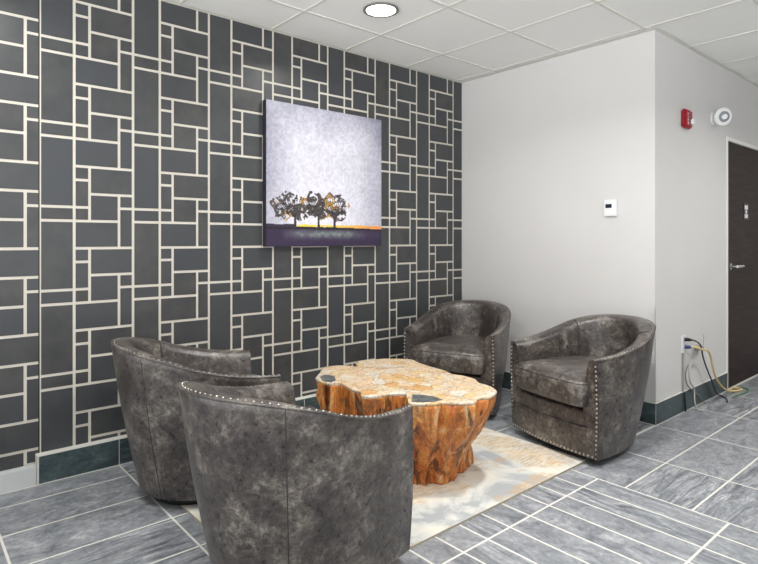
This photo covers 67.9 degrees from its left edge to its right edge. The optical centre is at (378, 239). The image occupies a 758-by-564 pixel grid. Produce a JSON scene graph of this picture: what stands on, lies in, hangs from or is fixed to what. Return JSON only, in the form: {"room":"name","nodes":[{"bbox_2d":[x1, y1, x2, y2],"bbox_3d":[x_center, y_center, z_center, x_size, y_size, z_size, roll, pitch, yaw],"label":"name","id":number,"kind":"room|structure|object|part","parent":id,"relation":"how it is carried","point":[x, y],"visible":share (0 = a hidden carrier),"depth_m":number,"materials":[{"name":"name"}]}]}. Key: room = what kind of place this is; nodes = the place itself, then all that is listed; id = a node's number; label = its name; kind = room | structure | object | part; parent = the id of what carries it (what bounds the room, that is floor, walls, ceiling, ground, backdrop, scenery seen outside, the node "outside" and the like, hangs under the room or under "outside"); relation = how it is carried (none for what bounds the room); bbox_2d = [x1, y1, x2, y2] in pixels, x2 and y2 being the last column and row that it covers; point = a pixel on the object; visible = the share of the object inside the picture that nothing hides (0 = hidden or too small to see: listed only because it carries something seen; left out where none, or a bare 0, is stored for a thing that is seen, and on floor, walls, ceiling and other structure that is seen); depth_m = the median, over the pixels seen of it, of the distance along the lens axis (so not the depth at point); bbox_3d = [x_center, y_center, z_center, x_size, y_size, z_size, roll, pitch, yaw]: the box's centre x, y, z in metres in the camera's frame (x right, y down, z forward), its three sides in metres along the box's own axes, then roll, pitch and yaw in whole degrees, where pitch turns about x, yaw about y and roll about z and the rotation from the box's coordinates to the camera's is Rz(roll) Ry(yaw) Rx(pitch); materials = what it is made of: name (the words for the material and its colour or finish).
{"room":"lobby","nodes":[
{"label":"lobby","id":0,"kind":"room"},
{"bbox_2d":[0,0,461,470],"bbox_3d":[-1.307,-0.086,3.258,5.475,2.593,0.122,0,0,-41],"label":"wall","id":1,"kind":"structure","parent":0,"point":[131,131],"depth_m":3.25,"materials":[{"name":"black tile"}]},
{"bbox_2d":[0,394,319,493],"bbox_3d":[-1.291,1.141,3.153,5.363,0.140,0.054,0,0,-41],"label":"baseboard","id":2,"kind":"structure","parent":1,"relation":"attached to","point":[66,462],"depth_m":2.88,"materials":[{"name":"grey tile"}]},
{"bbox_2d":[263,99,380,246],"bbox_3d":[-0.369,-0.432,3.954,0.982,0.950,0.047,0,0,-41],"label":"picture","id":3,"kind":"object","parent":1,"relation":"attached to","point":[322,168],"visible":1,"depth_m":3.89,"materials":[{"name":"multicoloured"}]},
{"bbox_3d":[-0.369,-0.432,3.955,0.982,0.950,0.046,0,0,-41],"label":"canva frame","id":4,"kind":"part","parent":3,"relation":"part of","materials":[{"name":"black"}]},
{"bbox_2d":[163,0,757,86],"bbox_3d":[0.349,-1.377,3.500,8.300,0.002,1.670,0,0,-41],"label":"trim","id":5,"kind":"structure","parent":1,"relation":"attached to","point":[656,29],"depth_m":4.02,"materials":[{"name":"white"}]},
{"bbox_2d":[0,375,757,563],"bbox_3d":[1.666,1.211,1.973,8.300,0.001,5.812,0,0,-41],"label":"floor","id":6,"kind":"structure","parent":0,"point":[685,491],"depth_m":2.47,"materials":[{"name":"grey tile"}]},
{"bbox_2d":[181,428,585,549],"bbox_3d":[-0.079,1.206,3.041,1.872,0.010,1.532,0,0,-41],"label":"area rug","id":7,"kind":"object","parent":6,"relation":"on","point":[504,467],"visible":0.15,"depth_m":2.77,"materials":[{"name":"beige carpet"}]},
{"bbox_2d":[110,337,280,504],"bbox_3d":[-0.886,0.835,2.757,0.780,0.730,0.698,0,0,-26],"label":"barrel chair","id":8,"kind":"object","parent":7,"relation":"on","point":[148,372],"visible":0.65,"depth_m":2.48,"materials":[{"name":"grey leather"}]},
{"bbox_2d":[177,381,413,563],"bbox_3d":[-0.330,0.835,2.038,0.698,0.730,0.780,0,0,35],"label":"barrel chair","id":9,"kind":"object","parent":7,"relation":"on","point":[277,480],"visible":1,"depth_m":1.75,"materials":[{"name":"grey leather"}]},
{"bbox_2d":[315,359,496,485],"bbox_3d":[0.115,0.974,3.015,0.753,0.454,1.063,0,0,-35],"label":"table","id":10,"kind":"object","parent":7,"relation":"on","point":[450,411],"visible":0.68,"depth_m":2.76,"materials":[{"name":"brown wood"}]},
{"bbox_2d":[403,300,510,414],"bbox_3d":[0.623,0.846,4.179,0.698,0.730,0.780,0,0,28],"label":"barrel chair","id":11,"kind":"object","parent":6,"relation":"on","point":[469,338],"visible":0.8,"depth_m":4.03,"materials":[{"name":"grey leather"}]},
{"bbox_2d":[410,335,485,374],"bbox_3d":[0.593,0.813,4.125,0.548,0.183,0.655,0,0,28],"label":"seat cushion","id":12,"kind":"object","parent":11,"relation":"on","point":[453,354],"depth_m":3.88,"materials":[{"name":"grey leather"}]},
{"bbox_2d":[510,314,655,460],"bbox_3d":[1.271,0.846,3.410,0.780,0.730,0.698,0,0,-28],"label":"barrel chair","id":13,"kind":"object","parent":6,"relation":"on","point":[579,385],"visible":1,"depth_m":3.19,"materials":[{"name":"grey leather"}]},
{"bbox_3d":[1.007,1.089,3.267,0.103,0.158,0.636,0,0,-28],"label":"panel","id":14,"kind":"part","parent":13,"relation":"part of","materials":[{"name":"grey leather"}]},
{"bbox_2d":[513,356,601,406],"bbox_3d":[1.217,0.813,3.381,0.655,0.183,0.548,0,0,-28],"label":"seat cushion","id":15,"kind":"object","parent":13,"relation":"on","point":[563,380],"depth_m":3.22,"materials":[{"name":"grey leather"}]},
{"bbox_2d":[732,386,748,397],"bbox_3d":[2.860,1.206,4.439,0.081,0.010,0.403,0,0,38],"label":"cable","id":16,"kind":"object","parent":6,"relation":"on","point":[747,391],"visible":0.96,"depth_m":4.44,"materials":[{"name":"green plastic"}]},
{"bbox_2d":[170,0,757,84],"bbox_3d":[1.666,-1.403,1.973,8.300,0.051,5.812,0,0,-41],"label":"ceiling","id":17,"kind":"structure","parent":0,"point":[460,40],"depth_m":3.63,"materials":[{"name":"tile"}]},
{"bbox_2d":[363,3,398,17],"bbox_3d":[0.012,-1.373,3.371,0.214,0.008,0.214,0,0,-41],"label":"recessed light","id":18,"kind":"object","parent":17,"relation":"in","point":[377,10],"visible":1,"depth_m":3.36,"materials":[{"name":"white plastic"}]},
{"bbox_2d":[462,35,636,371],"bbox_3d":[1.242,-0.086,4.433,0.120,2.594,1.632,0,0,-41],"label":"wall","id":19,"kind":"structure","parent":0,"point":[545,143],"depth_m":4.27,"materials":[{"name":"white paint"}]},
{"bbox_2d":[502,371,655,424],"bbox_3d":[1.286,1.140,4.280,0.011,0.142,1.606,0,0,-41],"label":"baseboard","id":20,"kind":"structure","parent":19,"relation":"attached to","point":[648,414],"depth_m":3.72,"materials":[{"name":"grey tile"}]},
{"bbox_2d":[604,199,617,215],"bbox_3d":[1.606,-0.223,3.898,0.025,0.115,0.088,0,0,-41],"label":"thermostat","id":21,"kind":"object","parent":19,"relation":"attached to","point":[610,206],"visible":1,"depth_m":3.88,"materials":[{"name":"white plastic"}]},
{"bbox_2d":[637,30,757,401],"bbox_3d":[2.876,-0.086,4.685,2.925,2.594,0.120,0,0,-41],"label":"wall","id":22,"kind":"structure","parent":0,"point":[681,172],"depth_m":3.97,"materials":[{"name":"white paint"}]},
{"bbox_2d":[651,306,656,402],"bbox_3d":[1.809,0.750,3.699,0.024,0.637,0.024,0,0,-41],"label":"trim","id":23,"kind":"structure","parent":22,"relation":"attached to","point":[653,308],"depth_m":3.69,"materials":[{"name":"grey paint"}]},
{"bbox_2d":[681,335,685,352],"bbox_3d":[2.154,0.735,3.978,0.078,0.122,0.009,0,0,-41],"label":"wall outlet","id":24,"kind":"object","parent":22,"relation":"attached to","point":[683,342],"visible":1,"depth_m":3.97,"materials":[{"name":"white plastic"}]},
{"bbox_2d":[684,337,727,401],"bbox_3d":[2.426,0.951,4.124,0.625,0.525,0.109,0,0,-38],"label":"power cord","id":25,"kind":"object","parent":24,"relation":"attached to","point":[685,338],"visible":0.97,"depth_m":4.14,"materials":[{"name":"grey plastic"}]},
{"bbox_2d":[684,345,742,391],"bbox_3d":[2.547,0.976,4.258,0.978,0.468,0.097,0,0,-41],"label":"cable","id":26,"kind":"object","parent":24,"relation":"hanging from","point":[685,346],"visible":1,"depth_m":4.15,"materials":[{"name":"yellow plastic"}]},
{"bbox_2d":[682,353,685,411],"bbox_3d":[2.148,1.001,3.959,0.016,0.408,0.028,0,0,-41],"label":"cord cover","id":27,"kind":"object","parent":22,"relation":"attached to","point":[682,353],"visible":1,"depth_m":3.96,"materials":[{"name":"grey plastic"}]},
{"bbox_3d":[2.152,1.135,3.955,0.015,0.139,0.012,0,0,27],"label":"cord","id":28,"kind":"part","parent":27,"relation":"part of","materials":[{"name":"black plastic"}]},
{"bbox_2d":[681,109,694,128],"bbox_3d":[2.184,-0.855,3.972,0.125,0.132,0.056,0,0,-41],"label":"fire alarm","id":29,"kind":"object","parent":22,"relation":"attached to","point":[687,121],"visible":1,"depth_m":3.95,"materials":[{"name":"red plastic"}]},
{"bbox_2d":[655,373,726,425],"bbox_3d":[2.304,1.140,4.105,1.322,0.142,0.011,0,0,-41],"label":"baseboard","id":30,"kind":"structure","parent":22,"relation":"attached to","point":[667,408],"depth_m":4.01,"materials":[{"name":"grey tile"}]},
{"bbox_2d":[685,365,709,402],"bbox_3d":[2.305,1.051,4.083,0.363,0.325,0.027,0,0,-35],"label":"cable","id":31,"kind":"object","parent":22,"relation":"attached to","point":[687,365],"visible":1,"depth_m":4.00,"materials":[{"name":"grey plastic"}]},
{"bbox_2d":[695,334,703,350],"bbox_3d":[2.346,0.753,4.120,0.170,0.104,0.024,0,0,-41],"label":"splitter","id":32,"kind":"object","parent":22,"relation":"attached to","point":[696,349],"visible":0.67,"depth_m":4.12,"materials":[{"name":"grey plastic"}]},
{"bbox_2d":[688,351,702,411],"bbox_3d":[2.282,1.009,4.015,0.186,0.409,0.086,0,0,-41],"label":"coaxial cable","id":33,"kind":"object","parent":32,"relation":"hanging from","point":[697,351],"visible":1,"depth_m":4.00,"materials":[{"name":"grey plastic"}]},
{"bbox_2d":[710,108,731,125],"bbox_3d":[2.610,-0.937,4.292,0.125,0.134,0.127,0,0,-41],"label":"smoke detector","id":34,"kind":"object","parent":22,"relation":"attached to","point":[722,116],"visible":1,"depth_m":4.26,"materials":[{"name":"white plastic"}]},
{"bbox_2d":[726,136,757,388],"bbox_3d":[3.152,0.186,4.875,0.966,2.049,0.173,0,0,-41],"label":"door","id":35,"kind":"structure","parent":22,"relation":"in","point":[741,157],"depth_m":4.77,"materials":[{"name":"brown wood"}]},
{"bbox_3d":[2.945,0.216,4.625,0.183,0.056,0.063,0,0,-41],"label":"handle","id":36,"kind":"part","parent":35,"relation":"part of","materials":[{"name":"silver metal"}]}
]}

